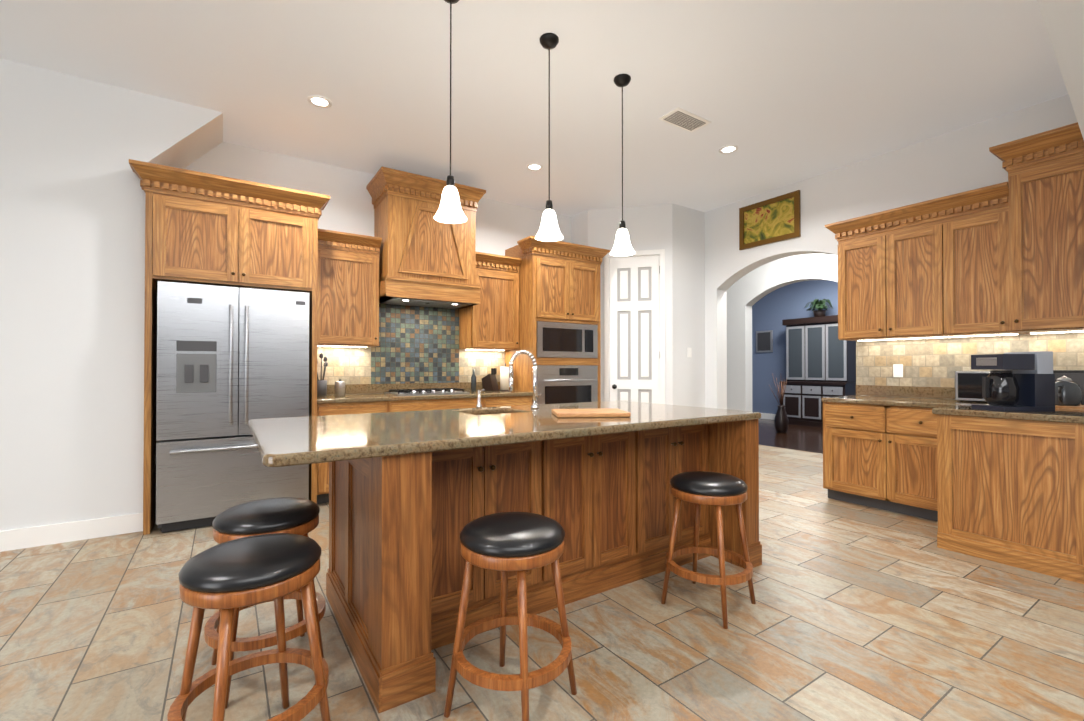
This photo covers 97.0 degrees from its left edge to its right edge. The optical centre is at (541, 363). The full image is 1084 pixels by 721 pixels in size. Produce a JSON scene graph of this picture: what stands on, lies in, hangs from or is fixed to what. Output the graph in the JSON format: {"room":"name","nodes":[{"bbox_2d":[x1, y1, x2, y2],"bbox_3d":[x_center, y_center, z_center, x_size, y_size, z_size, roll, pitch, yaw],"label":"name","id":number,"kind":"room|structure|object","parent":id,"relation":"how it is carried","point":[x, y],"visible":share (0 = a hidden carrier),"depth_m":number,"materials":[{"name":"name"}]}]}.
{"room":"kitchen","nodes":[
{"label":"kitchen","id":0,"kind":"room"},
{"bbox_2d":[0,58,222,530],"bbox_3d":[-6.507,-0.400,1.573,9.080,3.200,0.730,0,-1,-33],"label":"wall","id":1,"kind":"structure","parent":0,"point":[72,256],"depth_m":3.31,"materials":[{"name":"white paint"}]},
{"bbox_2d":[149,183,316,294],"bbox_3d":[-2.550,-0.933,4.018,1.048,0.649,0.720,0,-1,-33],"label":"upper cabinet","id":2,"kind":"object","parent":1,"relation":"attached to","point":[207,229],"depth_m":3.68,"materials":[{"name":"brown wood"}]},
{"bbox_2d":[0,413,775,551],"bbox_3d":[-1.231,1.148,3.118,19.600,0.130,8.450,0,-1,-33],"label":"baseboard","id":3,"kind":"structure","parent":1,"relation":"attached to","point":[21,538],"depth_m":3.28,"materials":[{"name":"white paint"}]},
{"bbox_2d":[184,142,587,394],"bbox_3d":[-1.298,-0.369,5.154,4.480,3.200,0.500,0,-1,-33],"label":"wall","id":4,"kind":"structure","parent":0,"point":[501,227],"depth_m":4.83,"materials":[{"name":"white paint"}]},
{"bbox_2d":[317,229,381,347],"bbox_3d":[-1.910,-0.690,4.623,0.606,1.048,0.412,0,-1,-33],"label":"upper cabinet","id":5,"kind":"object","parent":4,"relation":"attached to","point":[348,293],"visible":0.83,"depth_m":4.51,"materials":[{"name":"brown wood"}]},
{"bbox_2d":[317,303,504,394],"bbox_3d":[-1.361,-0.158,5.219,2.186,0.937,0.020,0,-1,-33],"label":"backsplash","id":6,"kind":"structure","parent":4,"relation":"attached to","point":[417,347],"depth_m":5.18,"materials":[{"name":"tile"}]},
{"bbox_2d":[366,167,485,308],"bbox_3d":[-1.200,-1.226,4.995,1.080,1.210,0.582,0,-1,-33],"label":"wood range hood","id":7,"kind":"object","parent":4,"relation":"attached to","point":[426,259],"visible":0.81,"depth_m":4.76,"materials":[{"name":"brown wood"}]},
{"bbox_2d":[459,252,521,350],"bbox_3d":[-0.588,-0.682,5.497,0.596,1.048,0.412,0,-1,-33],"label":"upper cabinet","id":8,"kind":"object","parent":4,"relation":"attached to","point":[490,321],"visible":0.94,"depth_m":5.38,"materials":[{"name":"brown wood"}]},
{"bbox_2d":[0,0,1067,216],"bbox_3d":[0.178,-2.048,1.829,20.500,0.100,15.000,0,-1,-33],"label":"ceiling","id":9,"kind":"structure","parent":0,"point":[780,93],"depth_m":3.33,"materials":[{"name":"white paint"}]},
{"bbox_2d":[307,95,331,107],"bbox_3d":[-1.679,-1.978,3.622,0.170,0.008,0.170,0,-1,-33],"label":"recessed light","id":10,"kind":"object","parent":9,"relation":"in","point":[319,101],"visible":1,"depth_m":3.62,"materials":[{"name":"white paint"}]},
{"bbox_2d":[434,0,466,223],"bbox_3d":[-0.487,-1.381,2.558,0.176,1.219,0.176,0,-1,-33],"label":"pendant light","id":11,"kind":"object","parent":9,"relation":"hanging from","point":[449,211],"visible":1,"depth_m":2.54,"materials":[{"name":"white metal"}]},
{"bbox_2d":[526,163,542,170],"bbox_3d":[-0.074,-1.968,4.803,0.170,0.008,0.170,0,-1,-33],"label":"recessed light","id":12,"kind":"object","parent":9,"relation":"in","point":[534,166],"visible":1,"depth_m":4.80,"materials":[{"name":"white paint"}]},
{"bbox_2d":[535,33,562,241],"bbox_3d":[0.044,-1.378,2.933,0.176,1.219,0.176,0,-1,-33],"label":"pendant light","id":13,"kind":"object","parent":9,"relation":"hanging from","point":[548,231],"visible":0.98,"depth_m":2.91,"materials":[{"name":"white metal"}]},
{"bbox_2d":[610,74,634,255],"bbox_3d":[0.558,-1.374,3.334,0.176,1.219,0.176,0,-1,-33],"label":"pendant light","id":14,"kind":"object","parent":9,"relation":"hanging from","point":[622,246],"visible":1,"depth_m":3.31,"materials":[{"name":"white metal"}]},
{"bbox_2d":[659,107,710,132],"bbox_3d":[1.163,-1.974,3.894,0.400,0.010,0.200,0,-1,-33],"label":"ceiling vent","id":15,"kind":"object","parent":9,"relation":"in","point":[679,117],"visible":1,"depth_m":3.88,"materials":[{"name":"white metal"}]},
{"bbox_2d":[719,145,737,153],"bbox_3d":[1.716,-1.971,4.416,0.170,0.008,0.170,0,-1,-33],"label":"recessed light","id":16,"kind":"object","parent":9,"relation":"in","point":[727,149],"visible":1,"depth_m":4.42,"materials":[{"name":"white paint"}]},
{"bbox_2d":[0,445,1083,720],"bbox_3d":[-1.698,1.242,0.560,16.000,0.100,15.000,0,-1,-33],"label":"floor","id":17,"kind":"structure","parent":0,"point":[860,613],"depth_m":2.09,"materials":[{"name":"tile"}]},
{"bbox_2d":[156,281,308,532],"bbox_3d":[-2.503,0.318,3.942,0.980,1.805,0.784,0,-1,-33],"label":"refrigerator","id":18,"kind":"object","parent":17,"relation":"on","point":[232,362],"visible":0.9,"depth_m":3.61,"materials":[{"name":"grey metal"}]},
{"bbox_2d":[167,533,330,720],"bbox_3d":[-0.874,0.880,1.456,0.425,0.642,0.425,0,-1,-33],"label":"stool","id":19,"kind":"object","parent":17,"relation":"on","point":[227,578],"visible":1,"depth_m":1.40,"materials":[{"name":"brown wood"}]},
{"bbox_2d":[204,497,325,708],"bbox_3d":[-1.086,0.884,1.903,0.415,0.642,0.415,0,-1,-33],"label":"stool","id":20,"kind":"object","parent":17,"relation":"on","point":[294,515],"visible":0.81,"depth_m":1.80,"materials":[{"name":"black leather"}]},
{"bbox_2d":[317,401,400,503],"bbox_3d":[-1.812,0.786,4.536,0.688,0.880,0.643,0,-1,-33],"label":"base cabinet","id":21,"kind":"object","parent":17,"relation":"on","point":[357,408],"depth_m":4.20,"materials":[{"name":"brown wood"}]},
{"bbox_2d":[317,391,532,403],"bbox_3d":[-1.179,0.329,4.941,2.186,0.040,0.626,0,-1,-33],"label":"countertop","id":22,"kind":"structure","parent":21,"relation":"on","point":[349,398],"depth_m":4.63,"materials":[{"name":"stone"}]},
{"bbox_2d":[317,353,327,395],"bbox_3d":[-2.090,0.100,4.543,0.129,0.410,0.107,0,-1,-33],"label":"utensil crock","id":23,"kind":"object","parent":22,"relation":"on","point":[321,387],"visible":0.81,"depth_m":4.51,"materials":[{"name":"grey metal"}]},
{"bbox_2d":[335,379,344,395],"bbox_3d":[-1.946,0.228,4.625,0.090,0.154,0.090,0,-1,-33],"label":"steel canister","id":24,"kind":"object","parent":22,"relation":"on","point":[339,387],"visible":1,"depth_m":4.59,"materials":[{"name":"silver metal"}]},
{"bbox_2d":[384,388,469,395],"bbox_3d":[-1.191,0.286,4.968,0.750,0.044,0.460,0,-1,-33],"label":"gas cooktop","id":25,"kind":"object","parent":22,"relation":"in","point":[404,392],"visible":1,"depth_m":4.87,"materials":[{"name":"silver metal"}]},
{"bbox_2d":[471,369,475,390],"bbox_3d":[-0.776,0.188,5.447,0.060,0.249,0.060,0,-1,-33],"label":"oil bottle","id":26,"kind":"object","parent":22,"relation":"on","point":[473,382],"visible":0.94,"depth_m":5.43,"materials":[{"name":"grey glass"}]},
{"bbox_2d":[482,368,498,390],"bbox_3d":[-0.595,0.183,5.530,0.180,0.260,0.100,0,-1,37],"label":"knife block","id":27,"kind":"object","parent":22,"relation":"on","point":[489,382],"visible":0.98,"depth_m":5.49,"materials":[{"name":"black wood"}]},
{"bbox_2d":[499,363,508,390],"bbox_3d":[-0.426,0.154,5.607,0.150,0.319,0.150,0,-1,-33],"label":"paper towel roll","id":28,"kind":"object","parent":22,"relation":"on","point":[504,378],"visible":0.81,"depth_m":5.55,"materials":[{"name":"white paper"}]},
{"bbox_2d":[401,397,488,411],"bbox_3d":[-1.183,0.790,4.952,1.040,0.880,0.643,0,-1,-33],"label":"base cabinet","id":29,"kind":"object","parent":17,"relation":"on","point":[434,404],"depth_m":4.71,"materials":[{"name":"brown wood"}]},
{"bbox_2d":[444,512,576,720],"bbox_3d":[-0.104,0.882,1.696,0.452,0.642,0.452,0,-1,-33],"label":"stool","id":30,"kind":"object","parent":17,"relation":"on","point":[520,543],"visible":1,"depth_m":1.60,"materials":[{"name":"brown wood"}]},
{"bbox_2d":[489,396,531,406],"bbox_3d":[-0.558,0.793,5.365,0.678,0.880,0.643,0,-1,-33],"label":"base cabinet","id":31,"kind":"object","parent":17,"relation":"on","point":[513,400],"depth_m":5.14,"materials":[{"name":"brown wood"}]},
{"bbox_2d":[326,419,761,712],"bbox_3d":[0.069,0.770,2.750,2.264,0.880,1.142,0,-1,-33],"label":"kitchen island","id":32,"kind":"object","parent":17,"relation":"on","point":[397,563],"visible":0.77,"depth_m":2.25,"materials":[{"name":"brown wood"}]},
{"bbox_2d":[247,401,760,466],"bbox_3d":[-0.098,0.310,2.693,2.615,0.040,1.260,0,-1,-33],"label":"island countertop","id":33,"kind":"structure","parent":32,"relation":"on","point":[287,441],"depth_m":2.17,"materials":[{"name":"stone"}]},
{"bbox_2d":[476,389,483,407],"bbox_3d":[-0.401,0.228,3.140,0.040,0.130,0.091,0,-1,-33],"label":"soap dispenser","id":34,"kind":"object","parent":33,"relation":"on","point":[478,405],"visible":1,"depth_m":3.15,"materials":[{"name":"silver metal"}]},
{"bbox_2d":[509,350,540,408],"bbox_3d":[-0.104,0.101,3.084,0.223,0.382,0.100,0,-1,-33],"label":"gooseneck faucet","id":35,"kind":"object","parent":33,"relation":"on","point":[534,405],"visible":1,"depth_m":3.12,"materials":[{"name":"silver metal"}]},
{"bbox_2d":[551,408,630,417],"bbox_3d":[0.268,0.277,2.708,0.400,0.024,0.280,0,0,-5],"label":"cutting board","id":36,"kind":"object","parent":33,"relation":"on","point":[582,413],"visible":0.98,"depth_m":2.59,"materials":[{"name":"brown wood"}]},
{"bbox_2d":[505,236,609,404],"bbox_3d":[0.154,-0.074,5.803,1.142,2.620,0.712,0,-1,-33],"label":"tall cabinet","id":37,"kind":"object","parent":17,"relation":"on","point":[559,315],"visible":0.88,"depth_m":5.52,"materials":[{"name":"brown wood"}]},
{"bbox_2d":[661,471,755,628],"bbox_3d":[0.838,0.888,2.420,0.415,0.642,0.415,0,-1,-33],"label":"stool","id":38,"kind":"object","parent":17,"relation":"on","point":[716,489],"visible":1,"depth_m":2.33,"materials":[{"name":"brown wood"}]},
{"bbox_2d":[823,402,932,518],"bbox_3d":[3.081,0.782,4.090,0.673,0.880,1.009,0,-1,-33],"label":"base cabinet","id":39,"kind":"object","parent":17,"relation":"on","point":[875,456],"depth_m":3.97,"materials":[{"name":"brown wood"}]},
{"bbox_2d":[927,410,1083,583],"bbox_3d":[3.307,0.775,3.242,1.232,0.880,0.735,0,-1,-33],"label":"base cabinet","id":40,"kind":"object","parent":17,"relation":"on","point":[1009,492],"depth_m":2.89,"materials":[{"name":"brown wood"}]},
{"bbox_2d":[821,395,1083,423],"bbox_3d":[3.022,0.318,3.638,1.226,0.040,1.705,0,-1,-33],"label":"countertop","id":41,"kind":"structure","parent":40,"relation":"on","point":[950,407],"depth_m":3.16,"materials":[{"name":"stone"}]},
{"bbox_2d":[955,371,989,401],"bbox_3d":[3.484,0.178,3.756,0.279,0.239,0.320,0,-1,-33],"label":"toaster oven","id":42,"kind":"object","parent":41,"relation":"on","point":[968,385],"visible":0.5,"depth_m":3.74,"materials":[{"name":"black glass"}]},
{"bbox_2d":[971,351,1054,411],"bbox_3d":[2.934,0.109,3.007,0.328,0.365,0.220,0,0,1],"label":"coffee maker","id":43,"kind":"object","parent":41,"relation":"on","point":[1018,381],"visible":1,"depth_m":2.93,"materials":[{"name":"black plastic"}]},
{"bbox_2d":[1053,370,1083,404],"bbox_3d":[3.769,0.171,3.429,0.224,0.249,0.460,0,-1,-33],"label":"bread box","id":44,"kind":"object","parent":41,"relation":"on","point":[1076,376],"visible":0.08,"depth_m":3.33,"materials":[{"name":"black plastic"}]},
{"bbox_2d":[1055,376,1083,409],"bbox_3d":[3.504,0.186,3.217,0.280,0.214,0.240,0,-1,-33],"label":"toaster","id":45,"kind":"object","parent":41,"relation":"on","point":[1068,393],"visible":0.81,"depth_m":3.15,"materials":[{"name":"grey metal"}]},
{"bbox_2d":[588,203,704,406],"bbox_3d":[1.398,-0.360,6.243,1.520,3.200,0.862,0,-1,-33],"label":"wall","id":46,"kind":"structure","parent":0,"point":[652,294],"depth_m":5.98,"materials":[{"name":"white paint"}]},
{"bbox_2d":[687,348,691,356],"bbox_3d":[1.847,-0.142,6.016,0.080,0.120,0.006,0,-1,-33],"label":"light switch","id":47,"kind":"object","parent":46,"relation":"attached to","point":[689,352],"visible":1,"depth_m":6.01,"materials":[{"name":"white paint"}]},
{"bbox_2d":[752,303,755,411],"bbox_3d":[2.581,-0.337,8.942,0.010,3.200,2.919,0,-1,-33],"label":"wall","id":48,"kind":"structure","parent":0,"point":[754,306],"depth_m":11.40,"materials":[{"name":"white paint"}]},
{"bbox_2d":[758,418,822,453],"bbox_3d":[6.852,1.290,6.213,4.500,0.100,15.000,0,-1,-33],"label":"floor","id":49,"kind":"structure","parent":0,"point":[802,438],"depth_m":8.17,"materials":[{"name":"brown wood"}]},
{"bbox_2d":[769,373,788,432],"bbox_3d":[4.373,0.715,8.810,0.458,1.095,0.333,0,-1,-33],"label":"vase","id":50,"kind":"object","parent":49,"relation":"on","point":[781,421],"visible":1,"depth_m":8.71,"materials":[{"name":"black ceramic"}]},
{"bbox_2d":[782,383,799,424],"bbox_3d":[5.467,0.844,10.203,0.603,0.860,0.423,0,-1,-33],"label":"base cabinet","id":51,"kind":"object","parent":49,"relation":"on","point":[791,399],"depth_m":10.01,"materials":[{"name":"black wood"}]},
{"bbox_2d":[784,323,803,382],"bbox_3d":[5.531,-0.226,10.243,0.463,1.200,0.403,0,-1,-33],"label":"upper cabinet","id":52,"kind":"object","parent":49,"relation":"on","point":[794,331],"depth_m":10.11,"materials":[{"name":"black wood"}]},
{"bbox_2d":[800,383,819,426],"bbox_3d":[5.695,0.841,9.858,0.603,0.860,0.404,0,-1,-33],"label":"base cabinet","id":53,"kind":"object","parent":49,"relation":"on","point":[809,392],"depth_m":9.72,"materials":[{"name":"black wood"}]},
{"bbox_2d":[804,323,823,382],"bbox_3d":[5.754,-0.228,9.906,0.463,1.200,0.404,0,-1,-33],"label":"upper cabinet","id":54,"kind":"object","parent":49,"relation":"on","point":[820,359],"depth_m":9.79,"materials":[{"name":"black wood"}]},
{"bbox_2d":[820,383,855,426],"bbox_3d":[5.924,0.838,9.513,0.603,0.860,0.423,0,-1,-33],"label":"base cabinet","id":55,"kind":"object","parent":49,"relation":"on","point":[826,389],"depth_m":9.37,"materials":[{"name":"black wood"}]},
{"bbox_2d":[824,319,855,382],"bbox_3d":[5.976,-0.231,9.569,0.463,1.200,0.403,0,-1,-33],"label":"upper cabinet","id":56,"kind":"object","parent":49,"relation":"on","point":[839,355],"depth_m":9.43,"materials":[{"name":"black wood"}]},
{"bbox_2d":[804,299,832,316],"bbox_3d":[5.702,-1.135,9.846,0.552,0.371,0.584,0,-1,-33],"label":"potted plant","id":57,"kind":"object","parent":56,"relation":"on","point":[818,306],"visible":1,"depth_m":9.78,"materials":[{"name":"green plant"}]},
{"bbox_2d":[727,254,865,410],"bbox_3d":[3.947,-0.356,6.704,0.180,3.200,7.000,0,-1,-33],"label":"wall","id":58,"kind":"structure","parent":0,"point":[747,292],"depth_m":7.50,"materials":[{"name":"white paint"}]},
{"bbox_2d":[756,280,837,413],"bbox_3d":[6.662,-0.335,9.098,0.150,3.200,10.000,0,-1,-33],"label":"wall","id":59,"kind":"structure","parent":0,"point":[772,310],"depth_m":10.90,"materials":[{"name":"blue paint"}]},
{"bbox_2d":[756,330,772,352],"bbox_3d":[5.177,-0.518,11.175,0.033,0.500,0.400,0,-1,-33],"label":"framed picture","id":60,"kind":"object","parent":59,"relation":"attached to","point":[764,341],"visible":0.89,"depth_m":11.15,"materials":[{"name":"silver metal"}]},
{"bbox_2d":[705,95,1076,408],"bbox_3d":[3.190,-0.373,4.730,0.200,3.200,3.640,0,-1,-33],"label":"wall","id":61,"kind":"structure","parent":0,"point":[958,161],"depth_m":4.71,"materials":[{"name":"white paint"}]},
{"bbox_2d":[739,190,800,249],"bbox_3d":[2.575,-1.617,5.460,0.028,0.500,0.720,0,-1,-33],"label":"picture frame","id":62,"kind":"object","parent":61,"relation":"attached to","point":[773,220],"visible":0.98,"depth_m":5.43,"materials":[{"name":"brown"}]},
{"bbox_2d":[835,218,928,340],"bbox_3d":[3.166,-0.705,4.249,0.370,0.956,0.859,0,-1,-33],"label":"upper cabinet","id":63,"kind":"object","parent":61,"relation":"attached to","point":[883,272],"depth_m":4.18,"materials":[{"name":"brown wood"}]},
{"bbox_2d":[856,332,1083,398],"bbox_3d":[3.548,0.036,3.986,0.020,0.527,1.709,0,-1,-33],"label":"backsplash","id":64,"kind":"structure","parent":61,"relation":"attached to","point":[931,366],"depth_m":4.17,"materials":[{"name":"tile"}]},
{"bbox_2d":[893,364,902,376],"bbox_3d":[3.268,0.064,4.403,0.006,0.120,0.075,0,-1,-33],"label":"electrical outlet","id":65,"kind":"object","parent":64,"relation":"attached to","point":[897,370],"visible":1,"depth_m":4.40,"materials":[{"name":"white paint"}]},
{"bbox_2d":[929,198,1022,337],"bbox_3d":[3.458,-0.709,3.808,0.370,0.956,0.463,0,-1,-33],"label":"upper cabinet","id":66,"kind":"object","parent":61,"relation":"attached to","point":[935,268],"depth_m":3.71,"materials":[{"name":"brown wood"}]},
{"bbox_2d":[1037,0,1083,139],"bbox_3d":[2.614,-0.394,2.256,3.890,3.200,0.150,0,-1,-33],"label":"wall","id":67,"kind":"structure","parent":0,"point":[1063,21],"depth_m":2.08,"materials":[{"name":"white paint"}]},
{"bbox_2d":[989,122,1083,333],"bbox_3d":[3.650,-0.905,3.399,0.502,1.358,0.595,0,-1,-33],"label":"upper cabinet","id":68,"kind":"object","parent":67,"relation":"attached to","point":[1045,170],"visible":1,"depth_m":3.32,"materials":[{"name":"brown wood"}]}
]}

